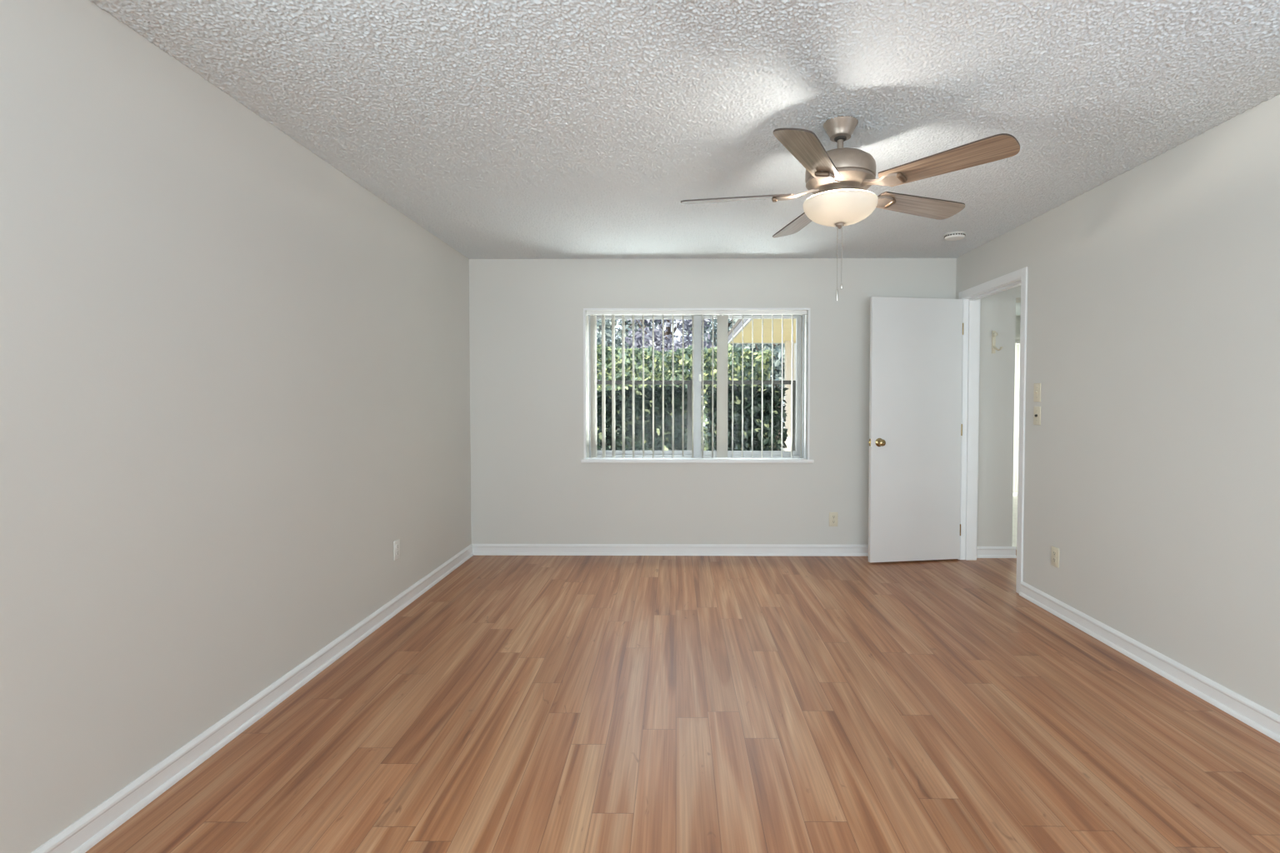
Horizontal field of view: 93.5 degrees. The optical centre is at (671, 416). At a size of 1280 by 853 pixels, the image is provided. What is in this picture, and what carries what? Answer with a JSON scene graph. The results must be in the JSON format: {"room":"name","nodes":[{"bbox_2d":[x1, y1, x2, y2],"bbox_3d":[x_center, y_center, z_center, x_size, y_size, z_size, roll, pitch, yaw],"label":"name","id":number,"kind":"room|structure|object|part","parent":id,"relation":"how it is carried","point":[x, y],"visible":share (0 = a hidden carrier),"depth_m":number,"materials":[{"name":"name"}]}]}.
{"room":"empty bedroom","nodes":[
{"label":"empty bedroom","id":0,"kind":"room"},
{"bbox_2d":[0,0,471,852],"bbox_3d":[-1.730,0.055,0.154,0.150,2.382,9.777,0,2,0],"label":"wall","id":1,"kind":"structure","parent":0,"point":[234,374],"depth_m":1.99,"materials":[{"name":"grey paint"}]},
{"bbox_2d":[30,544,473,852],"bbox_3d":[-1.643,1.202,0.160,0.024,0.088,9.427,0,2,0],"label":"baseboard","id":2,"kind":"structure","parent":1,"relation":"attached to","point":[80,837],"depth_m":2.14,"materials":[{"name":"white paint"}]},
{"bbox_2d":[393,539,399,560],"bbox_3d":[-1.623,0.788,3.563,0.009,0.114,0.070,0,2,0],"label":"power outlet","id":3,"kind":"object","parent":1,"relation":"attached to","point":[397,543],"visible":1,"depth_m":3.55,"materials":[{"name":"white plastic"}]},
{"bbox_2d":[85,492,1279,852],"bbox_3d":[2.412,1.252,1.790,8.406,0.100,13.050,0,2,0],"label":"floor","id":4,"kind":"structure","parent":0,"point":[518,704],"depth_m":2.26,"materials":[{"name":"brown wood"}]},
{"bbox_2d":[89,0,1279,315],"bbox_3d":[2.412,-1.226,1.722,8.406,0.108,13.050,0,2,0],"label":"ceiling","id":5,"kind":"structure","parent":0,"point":[502,129],"depth_m":2.25,"materials":[{"name":"white paint"}]},
{"bbox_2d":[680,115,1019,301],"bbox_3d":[0.673,-0.840,2.494,1.266,0.722,1.247,0,2,0],"label":"ceiling fan","id":6,"kind":"object","parent":5,"relation":"hanging from","point":[839,178],"visible":1,"depth_m":2.34,"materials":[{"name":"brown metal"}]},
{"bbox_3d":[0.278,-0.920,2.543,0.477,0.006,0.138,0,15,11],"label":"blade","id":7,"kind":"part","parent":6,"relation":"part of","materials":[{"name":"brown wood"}]},
{"bbox_3d":[0.618,-0.929,2.878,0.138,0.006,0.477,-13,4,-9],"label":"blade","id":8,"kind":"part","parent":6,"relation":"part of","materials":[{"name":"brown wood"}]},
{"bbox_3d":[0.487,-0.908,2.094,0.138,0.006,0.477,16,9,28],"label":"blade","id":9,"kind":"part","parent":6,"relation":"part of","materials":[{"name":"brown wood"}]},
{"bbox_3d":[0.685,-0.653,2.480,0.004,0.257,0.004,1,2,18],"label":"pull chain","id":10,"kind":"part","parent":6,"relation":"part of","materials":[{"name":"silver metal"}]},
{"bbox_3d":[0.692,-0.836,2.465,0.297,0.092,0.297,0,2,0],"label":"lamp shade","id":11,"kind":"part","parent":6,"relation":"part of","materials":[{"name":"white glass"}]},
{"bbox_3d":[0.697,-0.662,2.458,0.004,0.239,0.004,1,2,18],"label":"pull chain","id":12,"kind":"part","parent":6,"relation":"part of","materials":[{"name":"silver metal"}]},
{"bbox_3d":[1.078,-0.922,2.631,0.477,0.006,0.138,-1,-11,-24],"label":"blade","id":13,"kind":"part","parent":6,"relation":"part of","materials":[{"name":"brown wood"}]},
{"bbox_3d":[0.979,-0.909,2.155,0.138,0.006,0.477,16,-10,-42],"label":"blade","id":14,"kind":"part","parent":6,"relation":"part of","materials":[{"name":"brown wood"}]},
{"bbox_2d":[943,230,965,240],"bbox_3d":[1.927,-1.225,4.087,0.140,0.038,0.140,0,2,0],"label":"smoke detector","id":15,"kind":"object","parent":5,"relation":"attached to","point":[953,236],"visible":1,"depth_m":4.05,"materials":[{"name":"white plastic"}]},
{"bbox_3d":[1.927,-1.239,4.087,0.140,0.010,0.140,0,2,0],"label":"mounting plate","id":16,"kind":"part","parent":15,"relation":"part of","materials":[{"name":"white plastic"}]},
{"bbox_2d":[469,257,956,544],"bbox_3d":[0.325,-0.076,4.924,3.881,2.382,0.200,0,2,0],"label":"wall","id":17,"kind":"structure","parent":0,"point":[530,484],"depth_m":4.83,"materials":[{"name":"grey paint"}]},
{"bbox_2d":[471,544,868,556],"bbox_3d":[0.324,1.074,4.844,3.881,0.088,0.024,0,2,0],"label":"baseboard","id":18,"kind":"structure","parent":17,"relation":"attached to","point":[477,549],"depth_m":4.85,"materials":[{"name":"white paint"}]},
{"bbox_2d":[587,315,804,458],"bbox_3d":[0.205,-0.258,4.977,1.781,1.195,0.082,0,2,0],"label":"window","id":19,"kind":"structure","parent":17,"relation":"in","point":[697,318],"depth_m":4.96,"materials":[{"name":"metal"}]},
{"bbox_3d":[-0.216,-0.258,5.005,0.894,1.151,0.022,0,2,0],"label":"sash","id":20,"kind":"part","parent":19,"relation":"part of","materials":[{"name":"glass"}]},
{"bbox_2d":[585,310,807,458],"bbox_3d":[0.187,-0.259,4.878,1.812,1.187,0.089,0,2,0],"label":"vertical blind","id":21,"kind":"object","parent":19,"relation":"attached to","point":[722,321],"visible":0.98,"depth_m":4.86,"materials":[{"name":"white plastic"}]},
{"bbox_3d":[0.625,-0.258,4.972,0.898,1.151,0.022,0,2,0],"label":"sash","id":22,"kind":"part","parent":19,"relation":"part of","materials":[{"name":"glass"}]},
{"bbox_2d":[583,308,810,459],"bbox_3d":[0.205,-0.263,4.888,1.813,1.211,0.141,0,2,0],"label":"trim","id":23,"kind":"structure","parent":17,"relation":"attached to","point":[807,334],"depth_m":4.82,"materials":[{"name":"white paint"}]},
{"bbox_2d":[580,457,814,463],"bbox_3d":[0.210,0.355,4.897,1.863,0.026,0.176,0,2,0],"label":"trim","id":24,"kind":"structure","parent":17,"relation":"attached to","point":[596,460],"depth_m":4.81,"materials":[{"name":"white paint"}]},
{"bbox_2d":[829,512,837,526],"bbox_3d":[1.306,0.826,4.836,0.070,0.114,0.009,0,2,0],"label":"power outlet","id":25,"kind":"object","parent":17,"relation":"attached to","point":[832,516],"visible":1,"depth_m":4.83,"materials":[{"name":"beige plastic"}]},
{"bbox_2d":[794,344,795,380],"bbox_3d":[2.384,-0.069,10.158,0.200,2.682,3.750,0,2,0],"label":"wall","id":26,"kind":"structure","parent":0,"point":[794,344],"depth_m":11.13,"materials":[{"name":"white paint"}]},
{"bbox_2d":[976,285,1020,546],"bbox_3d":[3.088,-0.074,4.876,1.405,2.382,0.252,0,2,0],"label":"wall","id":27,"kind":"structure","parent":0,"point":[997,311],"depth_m":4.76,"materials":[{"name":"grey paint"}]},
{"bbox_2d":[976,546,1016,558],"bbox_3d":[2.566,1.076,4.773,0.338,0.088,0.024,0,2,0],"label":"baseboard","id":28,"kind":"structure","parent":27,"relation":"attached to","point":[982,552],"depth_m":4.77,"materials":[{"name":"white paint"}]},
{"bbox_2d":[991,330,1002,353],"bbox_3d":[2.543,-0.586,4.703,0.069,0.178,0.075,0,2,0],"label":"wall hook","id":29,"kind":"object","parent":27,"relation":"attached to","point":[994,333],"visible":1,"depth_m":4.73,"materials":[{"name":"beige plastic"}]},
{"bbox_3d":[2.539,-0.587,4.736,0.028,0.178,0.008,0,2,0],"label":"plate","id":30,"kind":"part","parent":29,"relation":"part of","materials":[{"name":"beige plastic"}]},
{"bbox_2d":[1015,315,1020,339],"bbox_3d":[4.540,-0.164,8.162,4.255,2.382,0.200,0,2,0],"label":"wall","id":31,"kind":"structure","parent":0,"point":[1017,317],"depth_m":8.03,"materials":[{"name":"grey paint"}]},
{"bbox_2d":[1013,339,1019,492],"bbox_3d":[4.766,-0.010,7.993,2.000,2.024,0.070,0,2,0],"label":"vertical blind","id":32,"kind":"object","parent":31,"relation":"attached to","point":[1017,341],"visible":0.02,"depth_m":7.99,"materials":[{"name":"white plastic"}]},
{"bbox_2d":[955,94,1279,715],"bbox_3d":[2.287,0.054,0.196,0.120,2.382,9.627,0,2,0],"label":"wall","id":33,"kind":"structure","parent":0,"point":[1152,468],"depth_m":2.73,"materials":[{"name":"grey paint"}]},
{"bbox_2d":[868,296,963,562],"bbox_3d":[1.877,0.103,4.619,0.763,2.014,0.162,0,2,-9],"label":"door","id":34,"kind":"structure","parent":33,"relation":"in","point":[916,427],"depth_m":4.60,"materials":[{"name":"white paint"}]},
{"bbox_3d":[1.583,0.196,4.530,0.066,0.066,0.062,0,2,-9],"label":"knob","id":35,"kind":"part","parent":34,"relation":"part of","materials":[{"name":"gold metal"}]},
{"bbox_2d":[976,299,980,543],"bbox_3d":[2.387,0.086,4.285,0.013,2.094,0.908,0,2,0],"label":"trim","id":36,"kind":"structure","parent":33,"relation":"attached to","point":[979,299],"depth_m":4.68,"materials":[{"name":"white paint"}]},
{"bbox_2d":[960,278,1020,560],"bbox_3d":[2.321,0.107,4.287,0.122,2.051,0.830,0,2,0],"label":"trim","id":37,"kind":"structure","parent":33,"relation":"attached to","point":[970,388],"depth_m":4.67,"materials":[{"name":"white paint"}]},
{"bbox_2d":[958,266,1027,594],"bbox_3d":[2.254,0.086,4.287,0.013,2.094,0.908,0,2,0],"label":"trim","id":38,"kind":"structure","parent":33,"relation":"attached to","point":[1022,273],"depth_m":3.86,"materials":[{"name":"white paint"}]},
{"bbox_2d":[1033,406,1040,424],"bbox_3d":[2.248,-0.006,3.702,0.016,0.114,0.070,0,2,0],"label":"wall plate","id":39,"kind":"object","parent":33,"relation":"attached to","point":[1037,410],"visible":1,"depth_m":3.70,"materials":[{"name":"beige plastic"}]},
{"bbox_2d":[1033,383,1040,401],"bbox_3d":[2.247,-0.148,3.701,0.018,0.114,0.070,0,2,0],"label":"light switch","id":40,"kind":"object","parent":33,"relation":"attached to","point":[1037,390],"visible":1,"depth_m":3.70,"materials":[{"name":"beige plastic"}]},
{"bbox_2d":[1050,545,1059,568],"bbox_3d":[2.250,0.822,3.525,0.009,0.114,0.070,0,2,0],"label":"power outlet","id":41,"kind":"object","parent":33,"relation":"attached to","point":[1055,552],"visible":1,"depth_m":3.52,"materials":[{"name":"beige plastic"}]},
{"bbox_2d":[1019,581,1279,743],"bbox_3d":[2.210,1.216,-0.361,0.024,0.088,8.448,0,2,0],"label":"baseboard","id":42,"kind":"structure","parent":33,"relation":"attached to","point":[1258,717],"depth_m":2.71,"materials":[{"name":"white paint"}]},
{"label":"outside","id":43,"kind":"structure","parent":0,"visible":0},
{"bbox_3d":[1.144,1.031,17.539,30.000,0.280,24.973,0,2,0],"label":"ground","id":44,"kind":"structure","parent":43,"visible":0},
{"bbox_2d":[596,319,664,388],"bbox_3d":[-1.203,-2.131,18.567,3.040,5.992,3.113,0,2,-7],"label":"tree","id":45,"kind":"object","parent":44,"relation":"on","point":[607,324],"visible":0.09,"depth_m":17.83,"materials":[{"name":"grey plant"}]},
{"bbox_2d":[596,385,687,450],"bbox_3d":[-0.759,0.413,6.814,1.977,1.550,1.091,0,2,0],"label":"shrub","id":46,"kind":"object","parent":44,"relation":"on","point":[667,389],"visible":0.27,"depth_m":6.48,"materials":[{"name":"green plant"}]},
{"bbox_2d":[625,319,714,449],"bbox_3d":[-0.059,-1.788,15.105,2.460,5.499,2.475,-1,2,-29],"label":"tree","id":47,"kind":"object","parent":44,"relation":"on","point":[688,322],"visible":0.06,"depth_m":14.71,"materials":[{"name":"grey plant"}]},
{"bbox_2d":[596,343,775,450],"bbox_3d":[-0.776,-0.203,12.300,5.614,2.529,1.527,0,2,0],"label":"hedge","id":48,"kind":"object","parent":44,"relation":"on","point":[737,352],"visible":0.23,"depth_m":11.73,"materials":[{"name":"green plant"}]},
{"bbox_2d":[596,380,795,450],"bbox_3d":[-0.069,0.413,6.234,2.760,1.573,0.060,0,2,0],"label":"fence rail","id":49,"kind":"object","parent":44,"relation":"on","point":[689,383],"visible":0.12,"depth_m":6.19,"materials":[{"name":"paint"}]},
{"bbox_3d":[0.191,0.433,6.233,0.050,1.533,0.050,0,2,0],"label":"fence post","id":50,"kind":"part","parent":49,"relation":"part of","materials":[{"name":"paint"}]},
{"bbox_3d":[-0.069,-0.353,6.213,2.760,0.040,0.060,0,2,0],"label":"rail","id":51,"kind":"part","parent":49,"relation":"part of","materials":[{"name":"paint"}]},
{"bbox_3d":[1.281,0.434,6.224,0.050,1.533,0.050,0,2,0],"label":"fence post","id":52,"kind":"part","parent":49,"relation":"part of","materials":[{"name":"paint"}]},
{"bbox_2d":[684,319,761,399],"bbox_3d":[1.745,-2.395,18.614,2.904,6.519,3.082,0,2,-11],"label":"tree","id":53,"kind":"object","parent":44,"relation":"on","point":[730,322],"visible":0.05,"depth_m":17.91,"materials":[{"name":"grey plant"}]},
{"bbox_2d":[704,385,788,450],"bbox_3d":[0.819,0.407,6.802,0.914,1.563,1.086,0,2,0],"label":"shrub","id":54,"kind":"object","parent":44,"relation":"on","point":[777,397],"visible":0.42,"depth_m":6.44,"materials":[{"name":"green plant"}]},
{"bbox_2d":[733,319,784,450],"bbox_3d":[2.702,-1.819,15.082,2.323,5.560,2.545,-1,2,-35],"label":"tree","id":55,"kind":"object","parent":44,"relation":"on","point":[777,347],"visible":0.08,"depth_m":14.65,"materials":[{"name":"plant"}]},
{"bbox_2d":[728,319,804,450],"bbox_3d":[1.633,-0.152,8.316,1.250,2.590,5.460,0,2,0],"label":"patio cover","id":56,"kind":"object","parent":44,"relation":"on","point":[747,323],"visible":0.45,"depth_m":10.06,"materials":[{"name":"beige paint"}]},
{"bbox_3d":[1.638,-1.277,8.275,1.240,0.034,5.440,0,2,0],"label":"eave trim","id":57,"kind":"part","parent":56,"relation":"part of","materials":[{"name":"paint"}]},
{"bbox_3d":[2.077,-0.127,10.604,0.140,2.414,0.140,0,2,0],"label":"post","id":58,"kind":"part","parent":56,"relation":"part of","materials":[{"name":"white paint"}]}
]}

